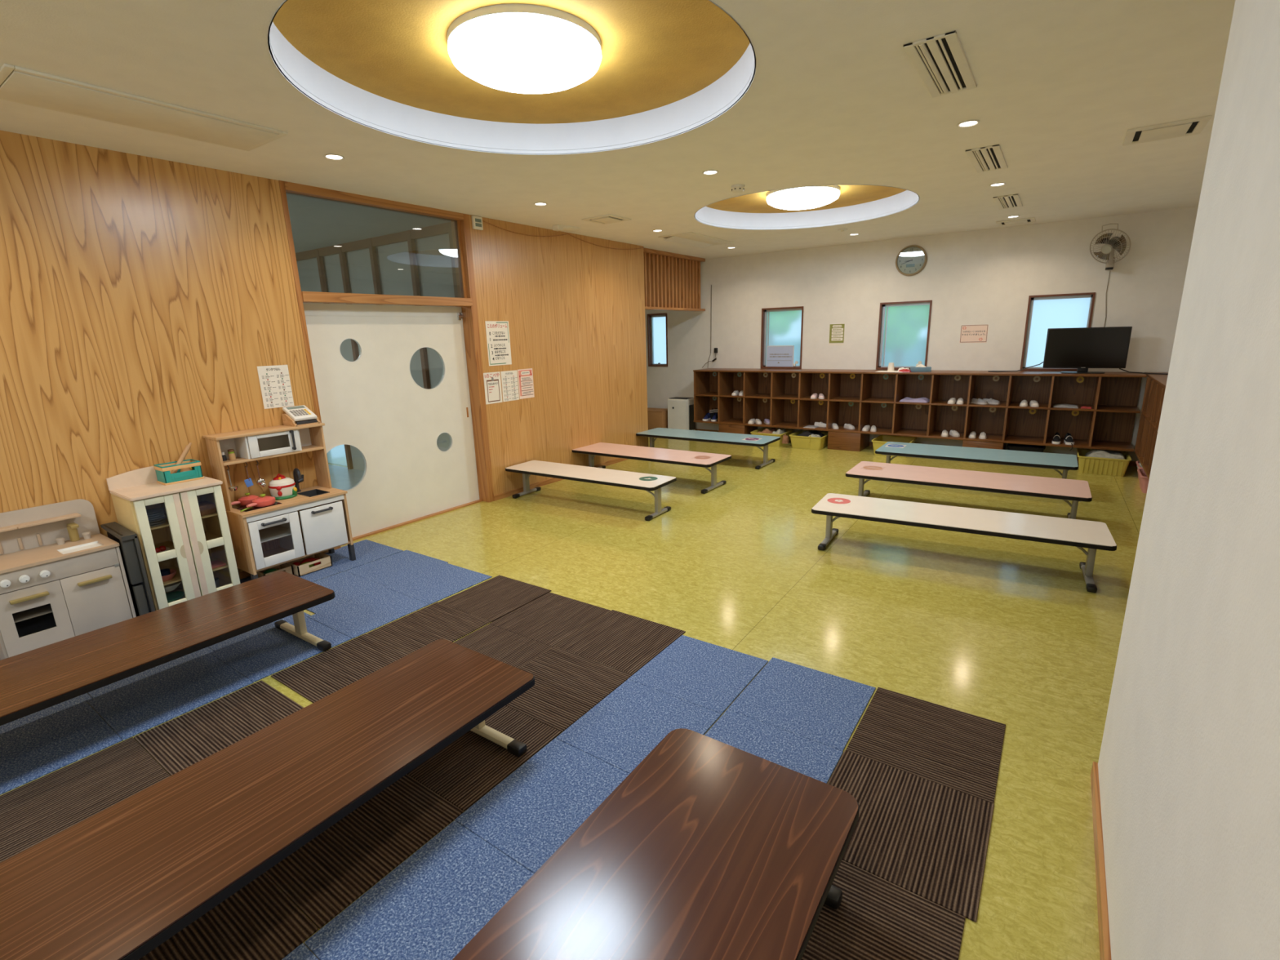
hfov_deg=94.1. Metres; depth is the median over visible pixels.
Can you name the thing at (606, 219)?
air conditioner
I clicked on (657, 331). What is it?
window
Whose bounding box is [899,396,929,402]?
folded cloth
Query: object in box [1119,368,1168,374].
power cable
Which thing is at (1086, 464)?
storage bin
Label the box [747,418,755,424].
shoe
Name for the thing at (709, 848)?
table
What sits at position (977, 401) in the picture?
shoe
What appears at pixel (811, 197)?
ceiling lamp
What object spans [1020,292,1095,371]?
window
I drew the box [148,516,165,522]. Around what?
plate
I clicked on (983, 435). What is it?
shoe
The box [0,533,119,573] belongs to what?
countertop
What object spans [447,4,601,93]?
ceiling lamp
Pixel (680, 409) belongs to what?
air purifier
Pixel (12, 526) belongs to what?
shelf
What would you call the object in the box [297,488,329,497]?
sink
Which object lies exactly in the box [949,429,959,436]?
shoe
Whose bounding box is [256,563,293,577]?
crate
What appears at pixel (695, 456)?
print
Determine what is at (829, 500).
print
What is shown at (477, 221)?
sensor box
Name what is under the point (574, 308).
wall
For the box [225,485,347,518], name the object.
countertop
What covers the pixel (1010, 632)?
floor
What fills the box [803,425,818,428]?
paper sheets
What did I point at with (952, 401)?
shoe
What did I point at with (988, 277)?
wall
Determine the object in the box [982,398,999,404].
shoe
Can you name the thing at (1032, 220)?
air conditioner
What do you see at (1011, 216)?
recessed light
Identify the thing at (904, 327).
window
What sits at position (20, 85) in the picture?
ceiling access panel
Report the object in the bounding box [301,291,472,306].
trim
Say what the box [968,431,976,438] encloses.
shoe
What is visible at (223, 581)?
shelf
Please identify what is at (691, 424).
grille
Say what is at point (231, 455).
jar
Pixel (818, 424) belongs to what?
shoe
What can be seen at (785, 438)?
strap
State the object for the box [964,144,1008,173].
ceiling vent
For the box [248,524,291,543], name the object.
shelf
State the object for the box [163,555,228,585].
shelf
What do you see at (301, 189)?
trim
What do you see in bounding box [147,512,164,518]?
plate
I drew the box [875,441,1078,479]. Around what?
table
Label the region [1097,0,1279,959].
wall
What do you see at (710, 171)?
recessed light
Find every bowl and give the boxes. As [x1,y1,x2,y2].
[164,580,182,592]
[165,591,184,603]
[228,486,238,491]
[257,478,266,486]
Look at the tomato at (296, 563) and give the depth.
4.42 m
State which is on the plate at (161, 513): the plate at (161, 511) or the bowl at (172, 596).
the plate at (161, 511)
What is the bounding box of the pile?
[875,370,901,372]
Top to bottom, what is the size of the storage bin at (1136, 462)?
0.172 m
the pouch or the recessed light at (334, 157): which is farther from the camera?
the pouch
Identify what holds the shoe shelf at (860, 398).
on the floor
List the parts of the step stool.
panel, leg panel, leg panel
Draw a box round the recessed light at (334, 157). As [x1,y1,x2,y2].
[323,154,344,159]
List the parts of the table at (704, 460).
leg, apron frame, leg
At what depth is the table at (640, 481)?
5.81 m
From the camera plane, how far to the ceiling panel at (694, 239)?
7.36 m
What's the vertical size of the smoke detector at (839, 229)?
0.025 m
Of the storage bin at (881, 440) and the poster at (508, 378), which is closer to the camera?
the poster at (508, 378)
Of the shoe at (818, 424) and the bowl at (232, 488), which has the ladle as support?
the bowl at (232, 488)
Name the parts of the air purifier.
panel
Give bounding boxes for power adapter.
[702,346,719,368]
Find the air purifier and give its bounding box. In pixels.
[667,396,695,430]
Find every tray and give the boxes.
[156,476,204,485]
[210,560,226,568]
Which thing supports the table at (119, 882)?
on the carpet
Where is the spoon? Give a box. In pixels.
[255,460,266,486]
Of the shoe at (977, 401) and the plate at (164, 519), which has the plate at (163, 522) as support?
the plate at (164, 519)
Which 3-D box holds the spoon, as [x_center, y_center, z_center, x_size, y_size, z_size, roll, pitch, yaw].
[-2.679,-0.047,4.197,0.052,0.198,0.034,-11,17,-35]
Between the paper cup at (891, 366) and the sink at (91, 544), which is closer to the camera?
the sink at (91, 544)
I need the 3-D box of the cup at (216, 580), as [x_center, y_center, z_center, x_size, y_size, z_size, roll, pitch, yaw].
[-2.821,0.694,3.943,0.068,0.070,0.068,8,17,34]
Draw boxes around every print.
[486,378,500,402]
[518,369,532,395]
[520,379,533,395]
[639,476,657,480]
[694,455,711,458]
[745,437,759,439]
[826,497,850,503]
[863,466,882,470]
[887,444,904,447]
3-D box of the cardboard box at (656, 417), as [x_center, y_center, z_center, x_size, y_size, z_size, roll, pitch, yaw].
[0.222,-1.028,10.314,0.625,0.389,0.365,8,17,34]
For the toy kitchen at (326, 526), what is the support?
on the carpet
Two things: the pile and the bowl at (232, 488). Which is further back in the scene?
the pile
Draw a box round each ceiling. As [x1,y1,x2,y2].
[0,0,1235,258]
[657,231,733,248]
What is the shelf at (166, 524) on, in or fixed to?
attached to the cabinet
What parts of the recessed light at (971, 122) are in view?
bulb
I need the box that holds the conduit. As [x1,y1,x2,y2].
[710,284,711,353]
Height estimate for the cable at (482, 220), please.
0.091 m
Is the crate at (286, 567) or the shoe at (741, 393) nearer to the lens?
the crate at (286, 567)
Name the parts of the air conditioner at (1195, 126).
panel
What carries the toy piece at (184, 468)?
in the basket
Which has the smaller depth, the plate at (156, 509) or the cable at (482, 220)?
the plate at (156, 509)
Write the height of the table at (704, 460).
0.328 m
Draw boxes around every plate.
[146,507,163,514]
[146,510,164,515]
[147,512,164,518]
[147,514,164,520]
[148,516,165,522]
[149,518,165,524]
[149,520,166,526]
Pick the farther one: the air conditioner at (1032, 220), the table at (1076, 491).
the air conditioner at (1032, 220)
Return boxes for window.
[287,191,466,297]
[326,444,346,466]
[647,313,667,366]
[760,306,803,368]
[875,300,932,369]
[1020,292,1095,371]
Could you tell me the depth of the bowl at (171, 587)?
3.74 m
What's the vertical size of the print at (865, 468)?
0.001 m
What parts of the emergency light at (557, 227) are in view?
mount arm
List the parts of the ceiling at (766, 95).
panel, panel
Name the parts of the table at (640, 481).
leg, leg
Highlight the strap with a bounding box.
[782,433,788,444]
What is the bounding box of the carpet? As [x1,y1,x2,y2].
[0,539,1005,959]
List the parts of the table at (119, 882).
leg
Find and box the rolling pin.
[170,442,191,473]
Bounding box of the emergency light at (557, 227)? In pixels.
[552,224,580,231]
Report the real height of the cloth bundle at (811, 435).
0.060 m
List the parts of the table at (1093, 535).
leg, leg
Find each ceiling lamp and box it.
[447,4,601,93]
[766,185,839,209]
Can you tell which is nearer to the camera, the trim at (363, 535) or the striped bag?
the trim at (363, 535)
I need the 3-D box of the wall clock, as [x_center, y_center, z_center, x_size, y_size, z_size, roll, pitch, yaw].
[3.542,-2.869,7.785,0.384,0.384,0.048,8,17,34]
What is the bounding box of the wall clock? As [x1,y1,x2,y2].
[895,244,927,275]
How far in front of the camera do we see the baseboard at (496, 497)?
6.77 m
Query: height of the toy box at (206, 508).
0.064 m
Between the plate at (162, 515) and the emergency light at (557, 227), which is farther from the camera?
the emergency light at (557, 227)
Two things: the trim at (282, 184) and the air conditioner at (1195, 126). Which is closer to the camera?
the air conditioner at (1195, 126)
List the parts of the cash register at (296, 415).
drawer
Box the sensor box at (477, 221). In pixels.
[471,215,483,230]
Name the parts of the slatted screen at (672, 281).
rail, rail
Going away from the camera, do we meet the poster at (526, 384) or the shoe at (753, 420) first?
the poster at (526, 384)
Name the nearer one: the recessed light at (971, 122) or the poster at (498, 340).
the recessed light at (971, 122)
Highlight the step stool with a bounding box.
[100,521,155,617]
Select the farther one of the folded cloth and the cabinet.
the folded cloth
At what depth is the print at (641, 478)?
5.60 m
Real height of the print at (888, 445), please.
0.001 m
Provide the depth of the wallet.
6.73 m
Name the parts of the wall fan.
blade, blade, fan cord, carry handle, motor, blade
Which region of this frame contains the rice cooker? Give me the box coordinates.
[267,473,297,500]
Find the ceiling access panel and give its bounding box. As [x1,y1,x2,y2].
[0,63,287,151]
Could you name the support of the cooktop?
in the toy kitchen at (326, 526)
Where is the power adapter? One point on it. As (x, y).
(716, 348)
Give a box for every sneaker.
[702,412,710,421]
[711,413,717,421]
[1051,431,1060,444]
[1063,432,1074,444]
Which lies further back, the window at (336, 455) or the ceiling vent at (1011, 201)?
the window at (336, 455)
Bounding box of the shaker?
[227,448,235,460]
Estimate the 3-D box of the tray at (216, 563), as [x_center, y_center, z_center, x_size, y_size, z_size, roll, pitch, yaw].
[-2.839,0.566,3.935,0.130,0.014,0.140,8,17,34]
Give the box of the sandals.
[1053,404,1078,408]
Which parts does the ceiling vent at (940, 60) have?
blade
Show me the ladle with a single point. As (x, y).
(231, 488)
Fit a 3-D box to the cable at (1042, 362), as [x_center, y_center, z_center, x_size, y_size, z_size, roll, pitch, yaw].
[4.555,-1.379,7.205,0.588,0.144,0.112,8,17,34]
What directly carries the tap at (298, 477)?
on the toy kitchen at (326, 526)
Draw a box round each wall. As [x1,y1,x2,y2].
[0,130,320,572]
[468,214,648,495]
[644,206,1198,461]
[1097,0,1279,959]
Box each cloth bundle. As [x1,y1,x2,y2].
[757,427,777,433]
[772,428,786,434]
[796,430,825,437]
[808,434,820,437]
[1084,448,1124,459]
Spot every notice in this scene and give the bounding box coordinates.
[828,323,844,345]
[960,324,988,342]
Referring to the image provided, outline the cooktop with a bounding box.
[231,501,282,511]
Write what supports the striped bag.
on the shoe shelf at (860, 398)
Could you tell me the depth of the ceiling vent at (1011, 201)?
5.62 m
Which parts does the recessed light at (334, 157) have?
bulb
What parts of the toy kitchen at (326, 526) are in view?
panel, leg, microwave door, handle, door, handle, handle, door, leg, panel, leg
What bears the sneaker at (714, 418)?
on the shoe shelf at (860, 398)
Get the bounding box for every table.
[0,571,335,725]
[0,639,534,959]
[452,728,859,959]
[505,460,676,520]
[572,442,731,493]
[635,427,780,469]
[811,493,1116,592]
[845,461,1092,519]
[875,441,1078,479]
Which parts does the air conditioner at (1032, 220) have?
panel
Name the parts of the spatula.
blade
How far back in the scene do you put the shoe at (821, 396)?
8.38 m
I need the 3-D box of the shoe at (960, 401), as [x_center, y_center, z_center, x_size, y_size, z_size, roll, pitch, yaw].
[4.014,-0.993,7.463,0.083,0.066,0.204,6,16,28]
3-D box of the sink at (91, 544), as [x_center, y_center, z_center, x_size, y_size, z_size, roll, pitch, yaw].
[-3.167,0.397,3.379,0.135,0.030,0.178,8,17,34]
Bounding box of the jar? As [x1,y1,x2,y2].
[227,453,235,460]
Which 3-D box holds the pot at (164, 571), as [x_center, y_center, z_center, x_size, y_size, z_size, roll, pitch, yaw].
[-2.978,0.591,3.727,0.068,0.050,0.068,8,17,34]
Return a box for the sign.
[766,345,794,366]
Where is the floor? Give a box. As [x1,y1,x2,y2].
[0,437,1146,959]
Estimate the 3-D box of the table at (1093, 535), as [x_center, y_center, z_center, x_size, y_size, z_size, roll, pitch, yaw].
[2.222,0.412,4.305,1.845,0.328,0.535,7,16,30]
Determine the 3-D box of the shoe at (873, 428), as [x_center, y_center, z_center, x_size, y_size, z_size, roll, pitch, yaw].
[3.198,-0.709,8.155,0.083,0.066,0.204,4,15,20]
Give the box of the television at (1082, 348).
[1042,326,1132,373]
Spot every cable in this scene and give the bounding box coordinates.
[482,220,644,249]
[988,361,1043,372]
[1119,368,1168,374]
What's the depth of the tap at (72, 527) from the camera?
3.47 m
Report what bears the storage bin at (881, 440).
on the floor
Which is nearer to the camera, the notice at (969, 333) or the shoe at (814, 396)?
the notice at (969, 333)
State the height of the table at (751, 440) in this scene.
0.328 m
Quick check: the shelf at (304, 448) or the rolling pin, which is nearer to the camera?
the rolling pin
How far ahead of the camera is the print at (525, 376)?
6.40 m
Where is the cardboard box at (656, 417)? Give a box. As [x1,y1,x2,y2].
[647,407,667,430]
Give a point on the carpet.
(431, 905)
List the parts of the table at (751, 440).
leg, apron frame, leg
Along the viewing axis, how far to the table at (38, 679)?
2.78 m
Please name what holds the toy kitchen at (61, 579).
on the tile
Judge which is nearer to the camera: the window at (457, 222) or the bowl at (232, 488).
the bowl at (232, 488)
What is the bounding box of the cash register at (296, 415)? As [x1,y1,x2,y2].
[281,404,320,426]
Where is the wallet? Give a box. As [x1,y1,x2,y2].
[1080,405,1091,408]
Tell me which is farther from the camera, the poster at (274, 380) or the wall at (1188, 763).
the poster at (274, 380)
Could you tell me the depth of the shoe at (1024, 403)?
7.03 m
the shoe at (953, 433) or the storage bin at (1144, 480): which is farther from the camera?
the shoe at (953, 433)
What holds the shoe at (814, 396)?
on the shoe shelf at (860, 398)
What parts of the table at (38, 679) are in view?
leg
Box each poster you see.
[257,364,293,408]
[483,371,502,404]
[484,320,511,365]
[500,369,519,401]
[517,368,534,399]
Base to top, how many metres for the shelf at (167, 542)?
0.010 m
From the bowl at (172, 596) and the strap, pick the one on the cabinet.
the bowl at (172, 596)
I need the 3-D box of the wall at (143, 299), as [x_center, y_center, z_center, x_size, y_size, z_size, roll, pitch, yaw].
[-4.006,-0.268,2.642,0.170,2.780,4.945,8,17,34]
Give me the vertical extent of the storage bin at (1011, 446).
0.212 m
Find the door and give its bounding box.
[302,302,479,537]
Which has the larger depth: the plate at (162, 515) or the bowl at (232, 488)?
the bowl at (232, 488)
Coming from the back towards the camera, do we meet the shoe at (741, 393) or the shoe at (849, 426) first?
the shoe at (741, 393)
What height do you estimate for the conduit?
1.065 m
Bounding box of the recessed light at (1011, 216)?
[1006,215,1019,217]
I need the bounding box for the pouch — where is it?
[898,368,911,372]
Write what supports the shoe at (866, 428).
on the shoe shelf at (860, 398)
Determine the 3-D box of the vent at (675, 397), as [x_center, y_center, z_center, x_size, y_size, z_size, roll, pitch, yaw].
[0.688,-1.363,9.929,0.345,0.016,0.225,8,17,34]
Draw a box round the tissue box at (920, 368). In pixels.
[910,364,931,372]
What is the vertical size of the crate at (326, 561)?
0.080 m
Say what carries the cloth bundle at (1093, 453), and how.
in the storage bin at (1086, 464)
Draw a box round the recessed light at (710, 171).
[702,169,718,174]
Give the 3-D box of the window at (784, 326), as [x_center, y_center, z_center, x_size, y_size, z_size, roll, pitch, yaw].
[2.178,-2.156,9.062,0.652,0.900,0.152,8,17,34]
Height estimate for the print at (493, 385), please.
0.220 m
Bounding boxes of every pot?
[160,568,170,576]
[269,484,295,497]
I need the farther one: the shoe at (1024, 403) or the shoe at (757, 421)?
the shoe at (757, 421)
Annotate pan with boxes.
[231,493,258,505]
[246,493,275,507]
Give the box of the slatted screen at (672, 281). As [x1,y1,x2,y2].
[643,248,705,311]
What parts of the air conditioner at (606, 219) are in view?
panel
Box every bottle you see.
[221,451,226,461]
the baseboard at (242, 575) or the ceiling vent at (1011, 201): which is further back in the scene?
the ceiling vent at (1011, 201)
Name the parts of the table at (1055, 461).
leg, apron frame, leg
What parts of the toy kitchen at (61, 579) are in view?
panel, knob, knob, handle, door, knob, panel, handle, door, panel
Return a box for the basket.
[153,458,204,485]
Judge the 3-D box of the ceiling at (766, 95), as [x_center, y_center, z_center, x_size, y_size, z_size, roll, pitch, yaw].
[-1.342,-2.275,4.282,10.020,0.202,11.430,8,17,34]
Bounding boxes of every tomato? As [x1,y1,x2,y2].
[292,561,301,565]
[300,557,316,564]
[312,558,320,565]
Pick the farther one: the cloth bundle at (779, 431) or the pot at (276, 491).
the cloth bundle at (779, 431)
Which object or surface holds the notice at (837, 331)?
attached to the wall at (988, 277)
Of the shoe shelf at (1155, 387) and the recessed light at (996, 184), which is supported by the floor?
the shoe shelf at (1155, 387)
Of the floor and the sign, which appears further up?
the sign
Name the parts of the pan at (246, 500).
handle, lid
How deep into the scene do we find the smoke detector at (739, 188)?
4.73 m
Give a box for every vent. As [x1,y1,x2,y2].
[669,396,693,399]
[902,30,977,97]
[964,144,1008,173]
[992,193,1022,209]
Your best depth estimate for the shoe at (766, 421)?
9.02 m
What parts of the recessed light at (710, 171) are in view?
bulb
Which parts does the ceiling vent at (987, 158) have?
blade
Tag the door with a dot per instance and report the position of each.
(372, 403)
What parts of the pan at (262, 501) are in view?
handle, lid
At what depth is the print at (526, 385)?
6.43 m
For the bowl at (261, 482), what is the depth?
4.20 m
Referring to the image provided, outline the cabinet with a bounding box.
[106,466,239,610]
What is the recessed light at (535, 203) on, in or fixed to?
in the ceiling at (766, 95)
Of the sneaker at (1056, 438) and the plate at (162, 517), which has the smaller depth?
the plate at (162, 517)
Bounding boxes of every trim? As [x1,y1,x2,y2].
[278,180,341,548]
[284,181,463,221]
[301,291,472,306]
[352,499,482,541]
[450,213,494,502]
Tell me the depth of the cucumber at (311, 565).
4.43 m
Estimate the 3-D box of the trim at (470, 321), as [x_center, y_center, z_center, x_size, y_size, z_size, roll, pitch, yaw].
[-1.655,-1.134,5.921,0.179,2.780,0.070,8,17,34]
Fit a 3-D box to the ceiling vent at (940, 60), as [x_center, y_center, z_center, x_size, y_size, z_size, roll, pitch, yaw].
[1.365,-1.859,2.683,0.195,0.022,0.690,8,17,34]
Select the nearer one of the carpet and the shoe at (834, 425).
the carpet
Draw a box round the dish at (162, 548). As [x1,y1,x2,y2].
[155,545,169,553]
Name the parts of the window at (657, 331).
pane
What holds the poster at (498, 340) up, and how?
attached to the wall at (574, 308)
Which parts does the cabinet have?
panel, door, panel, door, panel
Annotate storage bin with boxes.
[750,427,793,446]
[789,430,828,449]
[871,435,916,457]
[1007,443,1045,452]
[1076,448,1131,476]
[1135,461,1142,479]
[1137,468,1149,493]
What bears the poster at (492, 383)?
attached to the wall at (574, 308)
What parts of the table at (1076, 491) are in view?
leg, apron frame, leg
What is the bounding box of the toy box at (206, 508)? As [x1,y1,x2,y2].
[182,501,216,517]
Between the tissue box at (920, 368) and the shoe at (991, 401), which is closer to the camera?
the shoe at (991, 401)
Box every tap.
[55,522,91,545]
[293,468,303,492]
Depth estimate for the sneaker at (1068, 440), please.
6.88 m
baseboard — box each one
[239,546,337,579]
[493,457,628,500]
[695,428,1137,466]
[1090,761,1111,959]
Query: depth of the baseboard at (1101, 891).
1.78 m
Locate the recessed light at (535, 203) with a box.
[533,202,547,205]
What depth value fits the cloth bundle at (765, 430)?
8.88 m
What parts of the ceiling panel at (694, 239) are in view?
panel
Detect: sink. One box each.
[57,541,102,554]
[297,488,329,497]
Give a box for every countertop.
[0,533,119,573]
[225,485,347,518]
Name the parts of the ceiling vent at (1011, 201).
blade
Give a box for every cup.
[213,577,219,587]
[887,362,893,370]
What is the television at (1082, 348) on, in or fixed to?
on the shoe shelf at (860, 398)
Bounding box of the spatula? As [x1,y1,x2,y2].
[244,462,253,487]
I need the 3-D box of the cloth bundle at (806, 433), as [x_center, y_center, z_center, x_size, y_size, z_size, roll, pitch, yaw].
[2.469,-0.648,8.599,0.380,0.120,0.370,8,17,34]
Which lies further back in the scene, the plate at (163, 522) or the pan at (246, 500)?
the pan at (246, 500)
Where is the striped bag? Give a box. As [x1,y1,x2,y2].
[709,408,717,418]
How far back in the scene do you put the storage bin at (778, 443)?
8.76 m
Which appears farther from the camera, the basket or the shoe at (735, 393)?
the shoe at (735, 393)
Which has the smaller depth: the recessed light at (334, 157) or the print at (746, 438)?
the recessed light at (334, 157)
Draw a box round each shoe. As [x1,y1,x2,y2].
[731,390,738,395]
[738,390,743,395]
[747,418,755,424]
[755,418,761,424]
[764,418,769,424]
[810,393,817,399]
[813,422,826,426]
[818,393,824,399]
[831,422,839,429]
[844,423,854,429]
[862,424,870,431]
[870,425,876,431]
[941,429,948,436]
[947,397,955,404]
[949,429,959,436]
[955,397,964,404]
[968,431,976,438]
[970,398,987,404]
[978,431,986,439]
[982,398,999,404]
[1019,400,1027,406]
[1029,400,1039,407]
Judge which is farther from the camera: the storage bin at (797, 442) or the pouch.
the storage bin at (797, 442)
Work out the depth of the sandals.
6.84 m
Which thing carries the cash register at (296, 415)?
on the toy kitchen at (326, 526)
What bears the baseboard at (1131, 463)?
attached to the wall at (988, 277)
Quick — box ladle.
[226,465,238,491]
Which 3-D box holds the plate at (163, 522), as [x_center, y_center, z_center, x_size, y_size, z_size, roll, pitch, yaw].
[-2.976,0.271,3.647,0.124,0.010,0.124,8,17,34]
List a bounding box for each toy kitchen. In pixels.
[0,498,136,660]
[202,422,355,582]
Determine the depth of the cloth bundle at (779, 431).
8.76 m
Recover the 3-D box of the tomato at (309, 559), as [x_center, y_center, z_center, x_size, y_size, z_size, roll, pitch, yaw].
[-2.509,0.618,4.511,0.061,0.054,0.126,8,17,34]
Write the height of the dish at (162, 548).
0.046 m
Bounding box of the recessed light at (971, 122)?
[956,120,980,127]
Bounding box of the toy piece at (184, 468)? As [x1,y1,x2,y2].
[180,467,191,471]
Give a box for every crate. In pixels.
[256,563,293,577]
[285,552,332,577]
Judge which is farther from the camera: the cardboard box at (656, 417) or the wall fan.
the cardboard box at (656, 417)
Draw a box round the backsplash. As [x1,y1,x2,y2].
[0,498,99,555]
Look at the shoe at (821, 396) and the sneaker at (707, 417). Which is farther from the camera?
the sneaker at (707, 417)
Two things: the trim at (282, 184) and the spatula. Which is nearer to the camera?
the spatula
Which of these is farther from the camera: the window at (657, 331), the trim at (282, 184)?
the window at (657, 331)
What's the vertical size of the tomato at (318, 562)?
0.054 m
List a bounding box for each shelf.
[0,512,81,532]
[150,511,217,529]
[154,531,221,550]
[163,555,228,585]
[165,577,230,598]
[222,444,324,466]
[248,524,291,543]
[693,368,1146,451]
[1134,372,1168,479]
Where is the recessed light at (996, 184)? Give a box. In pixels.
[989,182,1005,186]
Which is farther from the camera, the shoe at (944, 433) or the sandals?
the shoe at (944, 433)
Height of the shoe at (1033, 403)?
0.066 m
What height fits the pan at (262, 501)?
0.077 m
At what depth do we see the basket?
3.80 m
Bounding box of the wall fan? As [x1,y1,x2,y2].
[1089,223,1131,327]
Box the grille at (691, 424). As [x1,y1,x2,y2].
[688,404,695,430]
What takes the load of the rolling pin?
in the basket
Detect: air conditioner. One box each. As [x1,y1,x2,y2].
[582,213,631,224]
[995,217,1035,226]
[1122,115,1212,146]
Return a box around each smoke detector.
[731,183,745,193]
[837,228,847,231]
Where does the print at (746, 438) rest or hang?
on the table at (751, 440)

